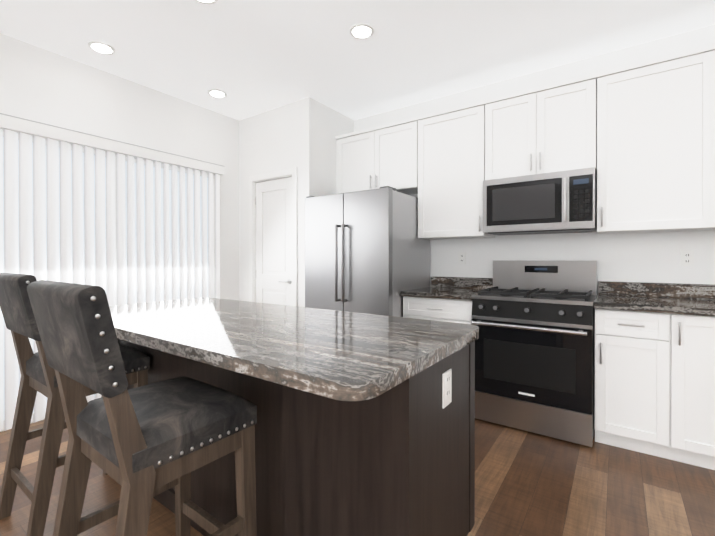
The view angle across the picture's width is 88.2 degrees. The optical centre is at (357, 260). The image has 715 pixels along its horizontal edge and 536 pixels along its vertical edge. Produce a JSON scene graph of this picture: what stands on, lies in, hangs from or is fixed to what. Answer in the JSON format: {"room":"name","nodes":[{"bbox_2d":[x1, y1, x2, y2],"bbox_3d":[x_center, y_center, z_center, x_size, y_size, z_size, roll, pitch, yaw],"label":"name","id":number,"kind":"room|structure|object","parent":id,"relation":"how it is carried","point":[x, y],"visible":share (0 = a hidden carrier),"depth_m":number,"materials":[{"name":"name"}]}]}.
{"room":"kitchen","nodes":[
{"label":"kitchen","id":0,"kind":"room"},
{"bbox_2d":[0,33,238,299],"bbox_3d":[-2.968,-0.193,1.933,0.120,2.743,7.240,0,0,35],"label":"wall","id":1,"kind":"structure","parent":0,"point":[41,85],"depth_m":3.18,"materials":[{"name":"paint"}]},
{"bbox_2d":[0,131,214,431],"bbox_3d":[-2.034,0.129,3.130,0.030,2.090,1.830,0,0,35],"label":"window","id":2,"kind":"structure","parent":1,"relation":"in","point":[162,264],"depth_m":3.25,"materials":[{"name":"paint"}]},
{"bbox_2d":[0,113,223,430],"bbox_3d":[-1.990,0.086,3.100,0.134,2.127,1.912,0,0,35],"label":"vertical blinds","id":3,"kind":"object","parent":2,"relation":"attached to","point":[25,130],"visible":0.62,"depth_m":2.92,"materials":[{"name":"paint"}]},
{"bbox_2d":[239,97,353,306],"bbox_3d":[-0.649,-0.201,4.203,1.060,2.743,0.860,0,0,35],"label":"wall","id":4,"kind":"structure","parent":0,"point":[301,134],"depth_m":3.77,"materials":[{"name":"paint"}]},
{"bbox_2d":[249,167,297,306],"bbox_3d":[-0.867,0.129,3.869,0.722,2.086,0.138,0,0,35],"label":"closet door","id":5,"kind":"structure","parent":4,"relation":"in","point":[273,237],"depth_m":3.86,"materials":[{"name":"paint"}]},
{"bbox_2d":[0,418,714,535],"bbox_3d":[-0.506,1.234,0.206,6.140,0.100,7.240,0,0,35],"label":"floor","id":6,"kind":"structure","parent":0,"point":[527,483],"depth_m":1.87,"materials":[{"name":"brown wood"}]},
{"bbox_2d":[0,273,149,535],"bbox_3d":[-1.340,0.618,1.747,0.450,1.122,0.490,0,0,35],"label":"stool","id":7,"kind":"object","parent":6,"relation":"on","point":[37,371],"visible":0.52,"depth_m":1.59,"materials":[{"name":"wood"}]},
{"bbox_2d":[27,280,256,535],"bbox_3d":[-0.646,0.620,1.145,0.450,1.122,0.490,0,0,36],"label":"stool","id":8,"kind":"object","parent":6,"relation":"on","point":[143,446],"visible":1,"depth_m":1.04,"materials":[{"name":"leather"}]},
{"bbox_2d":[118,338,477,535],"bbox_3d":[-0.452,0.742,1.810,1.888,0.874,0.618,0,0,35],"label":"kitchen island","id":9,"kind":"object","parent":6,"relation":"on","point":[365,425],"depth_m":1.24,"materials":[{"name":"brown wood"}]},
{"bbox_2d":[109,298,478,409],"bbox_3d":[-0.533,0.283,1.689,1.936,0.040,0.880,0,0,35],"label":"island countertop","id":10,"kind":"structure","parent":9,"relation":"on","point":[351,358],"depth_m":1.23,"materials":[{"name":"grey stone"}]},
{"bbox_2d":[305,186,429,316],"bbox_3d":[0.090,0.290,3.493,0.907,1.767,0.872,0,0,35],"label":"refrigerator","id":11,"kind":"object","parent":6,"relation":"on","point":[367,251],"visible":0.54,"depth_m":3.15,"materials":[{"name":"silver metal"}]},
{"bbox_2d":[401,276,492,323],"bbox_3d":[0.789,0.667,3.175,0.596,1.015,0.646,0,0,35],"label":"base cabinet","id":12,"kind":"object","parent":6,"relation":"on","point":[446,299],"visible":0.29,"depth_m":3.00,"materials":[{"name":"paint"}]},
{"bbox_2d":[471,260,596,446],"bbox_3d":[1.312,0.590,2.735,0.756,1.172,0.728,0,0,35],"label":"range","id":13,"kind":"object","parent":6,"relation":"on","point":[533,321],"visible":1,"depth_m":2.51,"materials":[{"name":"grey metal"}]},
{"bbox_2d":[594,309,689,463],"bbox_3d":[1.845,0.739,2.454,0.429,0.874,0.610,0,0,35],"label":"base cabinet","id":14,"kind":"object","parent":6,"relation":"on","point":[654,388],"depth_m":2.20,"materials":[{"name":"paint"}]},
{"bbox_2d":[594,293,714,316],"bbox_3d":[2.401,0.282,2.039,1.818,0.040,0.646,0,0,35],"label":"countertop","id":15,"kind":"structure","parent":14,"relation":"on","point":[688,306],"depth_m":2.23,"materials":[{"name":"stone"}]},
{"bbox_2d":[690,317,714,469],"bbox_3d":[2.159,0.740,2.234,0.583,0.874,0.610,0,0,35],"label":"base cabinet","id":16,"kind":"object","parent":6,"relation":"on","point":[702,329],"depth_m":2.05,"materials":[{"name":"paint"}]},
{"bbox_2d":[0,0,714,119],"bbox_3d":[-0.506,-1.609,0.197,6.140,0.100,7.240,0,0,35],"label":"ceiling","id":17,"kind":"structure","parent":0,"point":[249,58],"depth_m":2.63,"materials":[{"name":"paint"}]},
{"bbox_2d":[88,41,115,54],"bbox_3d":[-1.885,-1.562,2.720,0.169,0.010,0.169,0,0,11],"label":"recessed light","id":18,"kind":"object","parent":17,"relation":"in","point":[100,47],"depth_m":2.71,"materials":[{"name":"paint"}]},
{"bbox_2d":[195,0,217,4],"bbox_3d":[-0.906,-1.560,2.166,0.169,0.010,0.169,0,0,26],"label":"recessed light","id":19,"kind":"object","parent":17,"relation":"in","point":[208,2],"depth_m":2.22,"materials":[{"name":"paint"}]},
{"bbox_2d":[208,89,226,97],"bbox_3d":[-1.320,-1.565,3.472,0.169,0.010,0.169,0,0,-4],"label":"recessed light","id":20,"kind":"object","parent":17,"relation":"in","point":[215,93],"depth_m":3.45,"materials":[{"name":"paint"}]},
{"bbox_2d":[349,23,373,38],"bbox_3d":[0.030,-1.562,2.522,0.169,0.010,0.169,0,0,26],"label":"recessed light","id":21,"kind":"object","parent":17,"relation":"in","point":[361,31],"depth_m":2.51,"materials":[{"name":"paint"}]},
{"bbox_2d":[354,24,714,295],"bbox_3d":[2.025,-0.196,2.773,4.960,2.743,0.120,0,0,35],"label":"wall","id":22,"kind":"structure","parent":0,"point":[644,257],"depth_m":2.86,"materials":[{"name":"paint"}]},
{"bbox_2d":[335,116,418,194],"bbox_3d":[0.251,-0.982,3.745,0.936,0.636,0.324,0,0,35],"label":"upper cabinet","id":23,"kind":"object","parent":22,"relation":"attached to","point":[376,157],"depth_m":3.58,"materials":[{"name":"paint"}]},
{"bbox_2d":[411,97,494,239],"bbox_3d":[0.881,-0.748,3.303,0.722,1.100,0.324,0,0,35],"label":"upper cabinet","id":24,"kind":"object","parent":22,"relation":"attached to","point":[457,144],"depth_m":3.15,"materials":[{"name":"paint"}]},
{"bbox_2d":[458,252,465,264],"bbox_3d":[0.974,-0.017,3.434,0.070,0.114,0.009,0,0,35],"label":"outlet","id":25,"kind":"object","parent":22,"relation":"attached to","point":[461,255],"depth_m":3.43,"materials":[{"name":"white plastic"}]},
{"bbox_2d":[495,72,598,178],"bbox_3d":[1.438,-0.967,2.910,0.760,0.660,0.324,0,0,35],"label":"upper cabinet","id":26,"kind":"object","parent":22,"relation":"attached to","point":[554,127],"depth_m":2.73,"materials":[{"name":"paint"}]},
{"bbox_2d":[483,167,596,235],"bbox_3d":[1.406,-0.423,2.866,0.752,0.419,0.435,0,0,35],"label":"over-the-range microwave","id":27,"kind":"object","parent":26,"relation":"attached to","point":[556,202],"visible":1,"depth_m":2.70,"materials":[{"name":"grey metal"}]},
{"bbox_2d":[596,44,714,233],"bbox_3d":[1.997,-0.746,2.517,0.726,1.100,0.324,0,0,35],"label":"upper cabinet","id":28,"kind":"object","parent":22,"relation":"attached to","point":[639,137],"depth_m":2.37,"materials":[{"name":"paint"}]},
{"bbox_2d":[598,281,714,300],"bbox_3d":[2.579,0.212,2.291,1.818,0.099,0.030,0,0,35],"label":"backsplash","id":29,"kind":"structure","parent":22,"relation":"attached to","point":[624,289],"depth_m":2.61,"materials":[{"name":"stone"}]},
{"bbox_2d":[680,250,693,266],"bbox_3d":[2.260,-0.014,2.529,0.070,0.114,0.009,0,0,35],"label":"outlet","id":30,"kind":"object","parent":22,"relation":"attached to","point":[686,257],"depth_m":2.53,"materials":[{"name":"white plastic"}]}
]}

